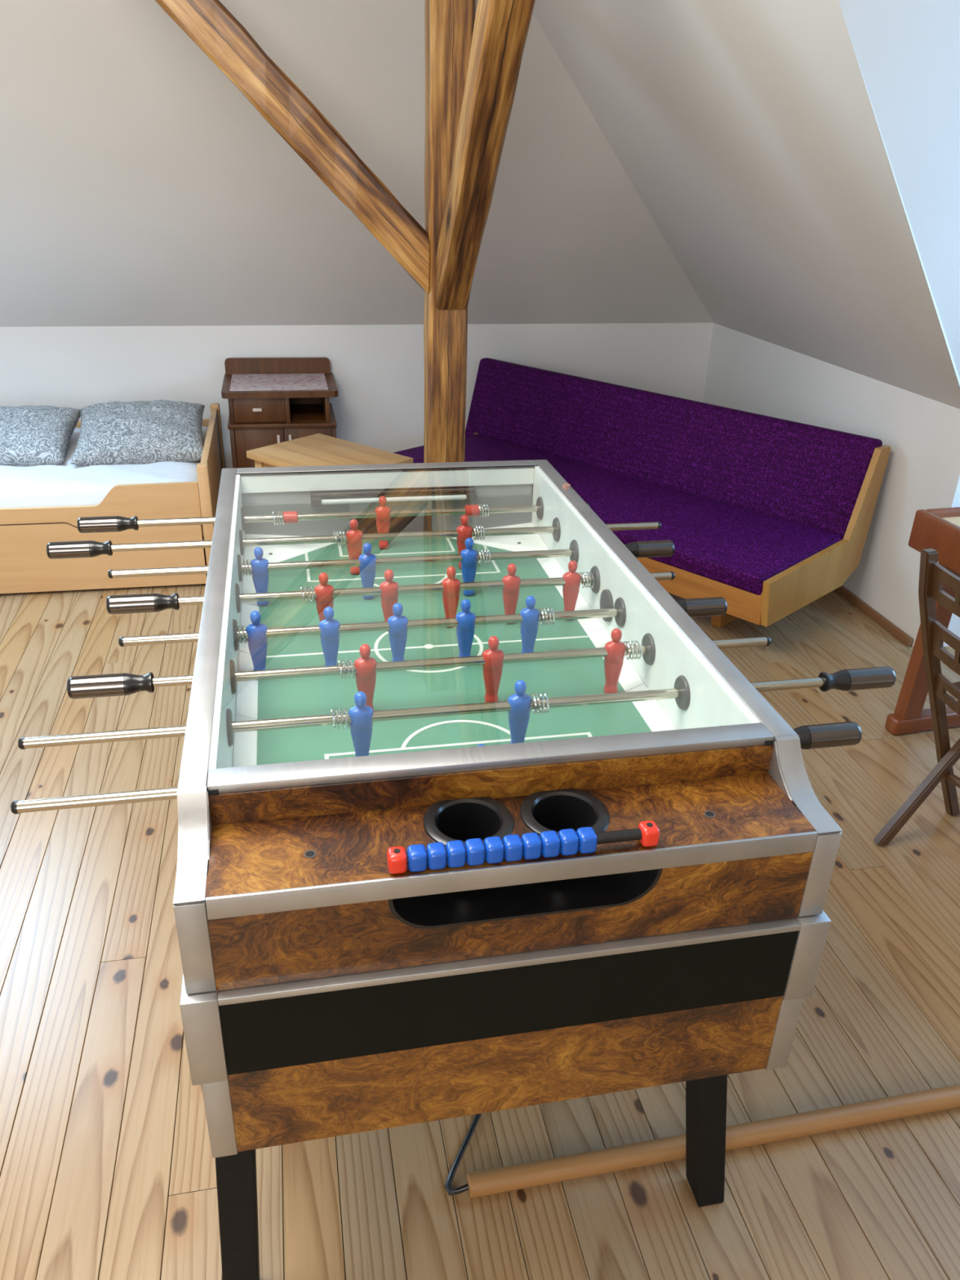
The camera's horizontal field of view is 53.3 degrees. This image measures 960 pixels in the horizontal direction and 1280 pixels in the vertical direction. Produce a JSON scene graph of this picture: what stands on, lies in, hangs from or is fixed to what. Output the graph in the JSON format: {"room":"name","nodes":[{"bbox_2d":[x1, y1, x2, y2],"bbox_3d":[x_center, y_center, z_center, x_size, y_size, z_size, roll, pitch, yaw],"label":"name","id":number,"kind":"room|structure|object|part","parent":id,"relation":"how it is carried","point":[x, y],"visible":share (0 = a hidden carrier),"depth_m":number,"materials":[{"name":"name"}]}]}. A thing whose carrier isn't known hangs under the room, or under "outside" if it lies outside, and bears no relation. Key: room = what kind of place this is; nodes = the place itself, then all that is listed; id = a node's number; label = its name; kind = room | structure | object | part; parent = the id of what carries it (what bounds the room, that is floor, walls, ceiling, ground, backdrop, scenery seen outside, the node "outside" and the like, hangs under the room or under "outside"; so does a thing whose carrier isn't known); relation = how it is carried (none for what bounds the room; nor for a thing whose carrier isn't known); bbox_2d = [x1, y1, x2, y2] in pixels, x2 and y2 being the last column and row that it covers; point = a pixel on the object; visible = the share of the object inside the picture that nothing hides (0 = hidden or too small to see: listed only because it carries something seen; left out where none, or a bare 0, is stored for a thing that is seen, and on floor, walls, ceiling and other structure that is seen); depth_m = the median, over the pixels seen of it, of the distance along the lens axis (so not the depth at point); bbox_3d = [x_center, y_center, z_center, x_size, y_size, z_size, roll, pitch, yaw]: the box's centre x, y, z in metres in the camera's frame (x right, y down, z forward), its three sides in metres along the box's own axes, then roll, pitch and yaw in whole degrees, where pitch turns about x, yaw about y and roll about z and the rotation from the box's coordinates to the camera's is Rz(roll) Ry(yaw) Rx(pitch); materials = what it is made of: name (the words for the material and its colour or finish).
{"room":"attic games room","nodes":[
{"label":"attic games room","id":0,"kind":"room"},
{"bbox_2d":[0,0,712,326],"bbox_3d":[-1.031,-1.792,3.302,4.964,1.660,1.909,-4,27,-11],"label":"ceiling","id":1,"kind":"structure","parent":0,"point":[140,185],"depth_m":3.60,"materials":[{"name":"paint"}]},
{"bbox_2d":[0,322,713,468],"bbox_3d":[-1.205,-1.125,4.695,5.064,0.848,0.100,-4,27,-11],"label":"wall","id":2,"kind":"structure","parent":0,"point":[378,371],"depth_m":4.63,"materials":[{"name":"paint"}]},
{"bbox_2d":[0,535,959,1279],"bbox_3d":[-0.236,0.747,1.999,5.720,0.061,6.659,-4,27,-11],"label":"floor","id":3,"kind":"structure","parent":0,"point":[108,1171],"depth_m":1.78,"materials":[{"name":"brown wood"}]},
{"bbox_2d":[0,403,225,593],"bbox_3d":[-2.126,-0.597,3.936,2.044,0.492,1.030,-4,27,-11],"label":"bed","id":4,"kind":"object","parent":3,"relation":"on","point":[42,504],"visible":0.59,"depth_m":3.63,"materials":[{"name":"brown wood"}]},
{"bbox_2d":[0,405,80,466],"bbox_3d":[-1.924,-0.839,3.926,0.490,0.182,0.470,-3,27,-9],"label":"pillow","id":5,"kind":"object","parent":4,"relation":"on","point":[30,435],"visible":0.98,"depth_m":3.84,"materials":[{"name":"grey fabric"}]},
{"bbox_3d":[-2.032,-0.287,3.547,1.948,0.268,0.020,-4,27,-11],"label":"drawer","id":6,"kind":"part","parent":4,"relation":"part of","materials":[{"name":"brown wood"}]},
{"bbox_3d":[-2.123,-0.673,3.904,1.961,0.174,0.954,-4,27,-11],"label":"mattress","id":7,"kind":"part","parent":4,"relation":"part of","materials":[{"name":"white fabric"}]},
{"bbox_2d":[70,400,204,466],"bbox_3d":[-1.419,-0.871,4.011,0.524,0.197,0.490,-5,28,-14],"label":"pillow","id":8,"kind":"object","parent":4,"relation":"on","point":[138,432],"visible":0.9,"depth_m":3.88,"materials":[{"name":"grey fabric"}]},
{"bbox_3d":[-1.049,-0.440,3.693,0.042,0.492,0.045,-4,27,-11],"label":"post","id":9,"kind":"part","parent":4,"relation":"part of","materials":[{"name":"brown wood"}]},
{"bbox_3d":[-1.241,-0.878,4.554,0.042,0.492,0.045,-4,27,-11],"label":"post","id":10,"kind":"part","parent":4,"relation":"part of","materials":[{"name":"brown wood"}]},
{"bbox_2d":[221,357,337,468],"bbox_3d":[-0.928,-0.949,4.511,0.506,0.675,0.410,-4,27,-11],"label":"nightstand","id":11,"kind":"object","parent":3,"relation":"on","point":[272,401],"visible":0.51,"depth_m":4.33,"materials":[{"name":"brown wood"}]},
{"bbox_3d":[-1.140,-1.101,4.403,0.020,0.120,0.380,-4,27,-11],"label":"panel","id":12,"kind":"part","parent":11,"relation":"part of","materials":[{"name":"brown wood"}]},
{"bbox_3d":[-1.153,-0.858,4.524,0.020,0.387,0.380,-4,27,-11],"label":"panel","id":13,"kind":"part","parent":11,"relation":"part of","materials":[{"name":"brown wood"}]},
{"bbox_3d":[-0.990,-1.023,4.251,0.040,0.014,0.014,-4,27,-11],"label":"drawer pull","id":14,"kind":"part","parent":11,"relation":"part of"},
{"bbox_3d":[-1.017,-1.105,4.418,0.224,0.112,0.359,-4,27,-11],"label":"drawer","id":15,"kind":"part","parent":11,"relation":"part of","materials":[{"name":"brown wood"}]},
{"bbox_3d":[-1.000,-0.792,4.381,0.213,0.361,0.020,-4,27,-11],"label":"door","id":16,"kind":"part","parent":11,"relation":"part of","materials":[{"name":"brown wood"}]},
{"bbox_3d":[-0.911,-0.903,4.325,0.012,0.050,0.014,-4,27,-11],"label":"door pull","id":17,"kind":"part","parent":11,"relation":"part of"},
{"bbox_2d":[227,403,337,429],"bbox_3d":[-0.924,-1.048,4.466,0.481,0.019,0.400,-4,27,-11],"label":"shelf","id":18,"kind":"object","parent":11,"relation":"attached to","point":[303,415],"depth_m":4.33,"materials":[{"name":"brown wood"}]},
{"bbox_3d":[-0.974,-1.019,4.692,0.443,0.515,0.012,-4,27,-11],"label":"panel","id":19,"kind":"part","parent":11,"relation":"part of","materials":[{"name":"brown wood"}]},
{"bbox_3d":[-0.789,-0.805,4.422,0.212,0.361,0.020,-4,27,-11],"label":"door","id":20,"kind":"part","parent":11,"relation":"part of","materials":[{"name":"brown wood"}]},
{"bbox_3d":[-0.725,-1.127,4.483,0.020,0.120,0.380,-4,27,-11],"label":"panel","id":21,"kind":"part","parent":11,"relation":"part of","materials":[{"name":"brown wood"}]},
{"bbox_3d":[-0.709,-0.886,4.609,0.020,0.387,0.380,-4,27,-11],"label":"panel","id":22,"kind":"part","parent":11,"relation":"part of","materials":[{"name":"brown wood"}]},
{"bbox_2d":[246,433,413,467],"bbox_3d":[-0.582,-0.476,3.765,0.522,0.520,0.377,21,32,33],"label":"side table","id":23,"kind":"object","parent":3,"relation":"on","point":[318,449],"visible":0.32,"depth_m":3.65,"materials":[{"name":"brown wood"}]},
{"bbox_3d":[-0.848,-0.480,3.788,0.040,0.492,0.040,21,32,33],"label":"leg","id":24,"kind":"part","parent":23,"relation":"part of","materials":[{"name":"brown wood"}]},
{"bbox_2d":[423,0,475,462],"bbox_3d":[-0.112,-1.002,3.115,0.131,2.070,0.125,-4,27,-11],"label":"timber post","id":25,"kind":"object","parent":3,"relation":"on","point":[449,24],"visible":0.46,"depth_m":2.89,"materials":[{"name":"brown wood"}]},
{"bbox_2d":[155,0,429,293],"bbox_3d":[-0.573,-1.500,2.761,0.846,0.934,0.120,-4,27,-11],"label":"brace","id":26,"kind":"object","parent":25,"relation":"attached to","point":[209,24],"visible":1,"depth_m":2.73,"materials":[{"name":"brown wood"}]},
{"bbox_2d":[435,0,535,310],"bbox_3d":[0.037,-1.342,2.279,0.107,1.209,1.095,-4,27,-11],"label":"brace","id":27,"kind":"object","parent":25,"relation":"attached to","point":[501,27],"visible":1,"depth_m":2.42,"materials":[{"name":"brown wood"}]},
{"bbox_2d":[10,459,895,1279],"bbox_3d":[-0.100,0.292,1.835,1.409,0.907,1.405,-4,27,-11],"label":"foosball table","id":28,"kind":"object","parent":3,"relation":"on","point":[477,815],"visible":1,"depth_m":1.19,"materials":[{"name":"brown wood"}]},
{"bbox_3d":[-0.804,-0.182,1.922,0.121,0.034,0.034,-4,27,-11],"label":"handle","id":29,"kind":"part","parent":28,"relation":"part of","materials":[{"name":"black plastic"}]},
{"bbox_3d":[-0.025,0.170,1.272,1.100,0.016,0.016,-4,27,-11],"label":"player rod","id":30,"kind":"part","parent":28,"relation":"part of","materials":[{"name":"metal"}]},
{"bbox_3d":[-0.799,-0.249,2.055,0.121,0.034,0.034,-4,27,-11],"label":"handle","id":31,"kind":"part","parent":28,"relation":"part of","materials":[{"name":"black plastic"}]},
{"bbox_3d":[-0.555,0.068,1.440,0.121,0.034,0.034,-4,27,-11],"label":"handle","id":32,"kind":"part","parent":28,"relation":"part of","materials":[{"name":"black plastic"}]},
{"bbox_3d":[-0.599,-0.066,1.703,0.121,0.034,0.034,-4,27,-11],"label":"handle","id":33,"kind":"part","parent":28,"relation":"part of","materials":[{"name":"black plastic"}]},
{"bbox_3d":[-0.306,0.324,1.031,0.032,0.125,0.030,-4,27,-11],"label":"corner post","id":34,"kind":"part","parent":28,"relation":"part of","materials":[{"name":"metal"}]},
{"bbox_3d":[-0.311,0.440,1.085,0.040,0.128,0.046,-4,27,-11],"label":"corner post","id":35,"kind":"part","parent":28,"relation":"part of","materials":[{"name":"metal"}]},
{"bbox_3d":[-0.447,-0.107,1.625,0.032,0.012,1.248,-4,27,-11],"label":"rail","id":36,"kind":"part","parent":28,"relation":"part of","materials":[{"name":"metal"}]},
{"bbox_3d":[-0.310,0.557,1.143,0.030,0.132,0.038,-4,27,-11],"label":"corner post","id":37,"kind":"part","parent":28,"relation":"part of","materials":[{"name":"metal"}]},
{"bbox_3d":[-0.338,0.783,1.336,0.074,0.455,0.055,-4,27,-11],"label":"leg","id":38,"kind":"part","parent":28,"relation":"part of","materials":[{"name":"black wood"}]},
{"bbox_3d":[-0.423,-0.275,2.216,0.240,0.088,0.010,-4,27,-11],"label":"goal panel","id":39,"kind":"part","parent":28,"relation":"part of","materials":[{"name":"white plastic"}]},
{"bbox_3d":[-0.289,-0.281,2.152,1.100,0.016,0.016,-4,27,-11],"label":"player rod","id":40,"kind":"part","parent":28,"relation":"part of","materials":[{"name":"metal"}]},
{"bbox_3d":[-0.160,-0.159,1.918,1.097,0.016,0.016,-4,27,-11],"label":"player rod","id":41,"kind":"part","parent":28,"relation":"part of","materials":[{"name":"metal"}]},
{"bbox_3d":[-0.081,-0.029,1.665,1.026,0.016,0.016,-4,27,-11],"label":"player rod","id":42,"kind":"part","parent":28,"relation":"part of","materials":[{"name":"metal"}]},
{"bbox_3d":[-0.217,-0.219,2.034,1.257,0.016,0.016,-4,27,-11],"label":"player rod","id":43,"kind":"part","parent":28,"relation":"part of","materials":[{"name":"metal"}]},
{"bbox_3d":[-0.208,-0.398,2.222,0.695,0.012,0.039,-4,27,-11],"label":"rail","id":44,"kind":"part","parent":28,"relation":"part of","materials":[{"name":"metal"}]},
{"bbox_3d":[-0.213,-0.320,2.271,0.700,0.172,0.018,-4,27,-11],"label":"panel","id":45,"kind":"part","parent":28,"relation":"part of","materials":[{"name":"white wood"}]},
{"bbox_2d":[310,486,475,506],"bbox_3d":[-0.200,-0.334,2.223,0.382,0.028,0.028,-4,27,-11],"label":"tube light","id":46,"kind":"object","parent":28,"relation":"attached to","point":[320,496],"depth_m":2.22,"materials":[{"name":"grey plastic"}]},
{"bbox_3d":[0.008,0.100,1.413,1.272,0.016,0.016,-4,27,-11],"label":"player rod","id":47,"kind":"part","parent":28,"relation":"part of","materials":[{"name":"metal"}]},
{"bbox_3d":[-0.126,-0.095,1.794,1.026,0.016,0.016,-4,27,-11],"label":"player rod","id":48,"kind":"part","parent":28,"relation":"part of","materials":[{"name":"metal"}]},
{"bbox_3d":[-0.048,0.036,1.537,1.096,0.016,0.016,-4,27,-11],"label":"player rod","id":49,"kind":"part","parent":28,"relation":"part of","materials":[{"name":"metal"}]},
{"bbox_3d":[0.005,-0.302,2.298,0.244,0.088,0.010,-4,27,-11],"label":"goal panel","id":50,"kind":"part","parent":28,"relation":"part of","materials":[{"name":"white plastic"}]},
{"bbox_3d":[0.029,0.141,1.163,0.695,0.012,0.035,-4,27,-11],"label":"rail","id":51,"kind":"part","parent":28,"relation":"part of","materials":[{"name":"metal"}]},
{"bbox_3d":[0.030,0.171,1.164,0.696,0.041,0.015,-4,27,-11],"label":"riser panel","id":52,"kind":"part","parent":28,"relation":"part of","materials":[{"name":"brown wood"}]},
{"bbox_2d":[204,772,816,897],"bbox_3d":[0.043,0.218,1.115,0.696,0.001,0.126,-4,27,-11],"label":"shelf","id":53,"kind":"object","parent":28,"relation":"attached to","point":[262,855],"depth_m":1.11,"materials":[{"name":"brown wood"}]},
{"bbox_2d":[406,828,642,864],"bbox_3d":[0.051,0.229,1.064,0.296,0.013,0.013,-4,27,-11],"label":"counter","id":54,"kind":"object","parent":28,"relation":"on","point":[610,837],"depth_m":1.08,"materials":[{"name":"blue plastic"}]},
{"bbox_3d":[0.348,-0.191,2.016,0.121,0.034,0.034,-4,27,-11],"label":"handle","id":55,"kind":"part","parent":28,"relation":"part of","materials":[{"name":"black plastic"}]},
{"bbox_3d":[0.267,-0.152,1.762,0.032,0.012,1.248,-4,27,-11],"label":"rail","id":56,"kind":"part","parent":28,"relation":"part of","materials":[{"name":"metal"}]},
{"bbox_3d":[0.392,-0.059,1.755,0.121,0.034,0.034,-4,27,-11],"label":"handle","id":57,"kind":"part","parent":28,"relation":"part of","materials":[{"name":"black plastic"}]},
{"bbox_3d":[0.355,0.723,1.502,0.108,0.455,0.055,-4,27,-11],"label":"leg","id":58,"kind":"part","parent":28,"relation":"part of","materials":[{"name":"black wood"}]},
{"bbox_3d":[0.399,0.513,1.279,0.030,0.132,0.038,-4,27,-11],"label":"corner post","id":59,"kind":"part","parent":28,"relation":"part of","materials":[{"name":"metal"}]},
{"bbox_3d":[0.407,0.395,1.222,0.040,0.128,0.046,-4,27,-11],"label":"corner post","id":60,"kind":"part","parent":28,"relation":"part of","materials":[{"name":"metal"}]},
{"bbox_3d":[0.408,0.279,1.167,0.032,0.125,0.030,-4,27,-11],"label":"corner post","id":61,"kind":"part","parent":28,"relation":"part of","materials":[{"name":"metal"}]},
{"bbox_3d":[0.484,0.138,1.369,0.121,0.034,0.034,-4,27,-11],"label":"handle","id":62,"kind":"part","parent":28,"relation":"part of","materials":[{"name":"black plastic"}]},
{"bbox_3d":[0.601,0.063,1.526,0.121,0.034,0.034,-4,27,-11],"label":"handle","id":63,"kind":"part","parent":28,"relation":"part of","materials":[{"name":"black plastic"}]},
{"bbox_2d":[392,357,891,627],"bbox_3d":[0.487,-0.644,4.001,2.042,0.672,0.790,25,35,38],"label":"bench","id":64,"kind":"object","parent":3,"relation":"on","point":[769,517],"visible":0.8,"depth_m":3.76,"materials":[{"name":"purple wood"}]},
{"bbox_2d":[392,433,842,595],"bbox_3d":[0.452,-0.578,3.933,1.909,0.077,0.605,25,35,38],"label":"seat cushion","id":65,"kind":"object","parent":64,"relation":"on","point":[736,550],"depth_m":3.57,"materials":[{"name":"purple fabric"}]},
{"bbox_3d":[0.698,-0.877,4.144,2.016,0.372,0.152,25,35,38],"label":"backrest","id":66,"kind":"part","parent":64,"relation":"part of","materials":[{"name":"purple fabric"}]},
{"bbox_3d":[1.019,-0.218,3.664,0.040,0.245,0.450,25,35,38],"label":"frame","id":67,"kind":"part","parent":64,"relation":"part of","materials":[{"name":"orange wood"}]},
{"bbox_3d":[1.214,-0.370,3.355,0.024,0.505,0.790,25,35,38],"label":"panel","id":68,"kind":"part","parent":64,"relation":"part of","materials":[{"name":"brown wood"}]},
{"bbox_2d":[444,1084,959,1198],"bbox_3d":[0.714,0.823,1.801,1.602,0.037,0.198,-4,27,-11],"label":"pole","id":69,"kind":"object","parent":3,"relation":"on","point":[612,1159],"visible":0.89,"depth_m":1.66,"materials":[{"name":"brown wood"}]},
{"bbox_2d":[873,548,959,844],"bbox_3d":[1.282,0.214,2.197,0.542,0.805,0.444,-9,29,-21],"label":"folding chair","id":70,"kind":"object","parent":3,"relation":"on","point":[932,575],"visible":1,"depth_m":2.26,"materials":[{"name":"brown wood"}]},
{"bbox_3d":[1.197,0.301,2.422,0.391,0.439,0.024,-9,29,-21],"label":"leg","id":71,"kind":"part","parent":70,"relation":"part of","materials":[{"name":"brown wood"}]},
{"bbox_3d":[1.367,0.165,2.213,0.360,0.020,0.380,-9,29,-21],"label":"seat","id":72,"kind":"part","parent":70,"relation":"part of","materials":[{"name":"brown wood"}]},
{"bbox_2d":[884,506,959,735],"bbox_3d":[1.678,0.170,2.414,0.690,0.712,1.125,-5,28,-14],"label":"desk","id":73,"kind":"object","parent":3,"relation":"on","point":[938,530],"visible":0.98,"depth_m":2.78,"materials":[{"name":"red wood"}]},
{"bbox_3d":[1.673,-0.098,2.276,0.660,0.110,1.125,-5,28,-14],"label":"frame","id":74,"kind":"part","parent":73,"relation":"part of","materials":[{"name":"red wood"}]},
{"bbox_2d":[532,0,959,408],"bbox_3d":[0.801,-1.486,2.808,1.462,1.609,3.748,18,31,29],"label":"ceiling","id":75,"kind":"structure","parent":0,"point":[748,132],"depth_m":2.73,"materials":[{"name":"paint"}]},
{"bbox_2d":[702,323,959,647],"bbox_3d":[1.440,-0.805,4.208,0.100,0.871,2.071,-4,27,-11],"label":"wall","id":76,"kind":"structure","parent":0,"point":[745,372],"depth_m":3.64,"materials":[{"name":"paint"}]},
{"bbox_2d":[834,585,913,646],"bbox_3d":[1.369,-0.448,4.381,0.018,0.032,2.059,-4,27,-11],"label":"baseboard","id":77,"kind":"structure","parent":76,"relation":"attached to","point":[851,597],"depth_m":3.67,"materials":[{"name":"brown wood"}]},
{"bbox_2d":[838,0,959,378],"bbox_3d":[1.214,-1.115,2.084,2.615,1.574,1.421,-4,27,-11],"label":"niche","id":78,"kind":"object","parent":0,"point":[907,51],"visible":1,"depth_m":1.96,"materials":[{"name":"paint"}]},
{"bbox_2d":[942,613,959,646],"bbox_3d":[1.975,-0.410,3.402,0.596,0.920,0.102,-4,27,-11],"label":"wall niche","id":79,"kind":"object","parent":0,"point":[954,624],"depth_m":3.47,"materials":[{"name":"paint"}]}
]}

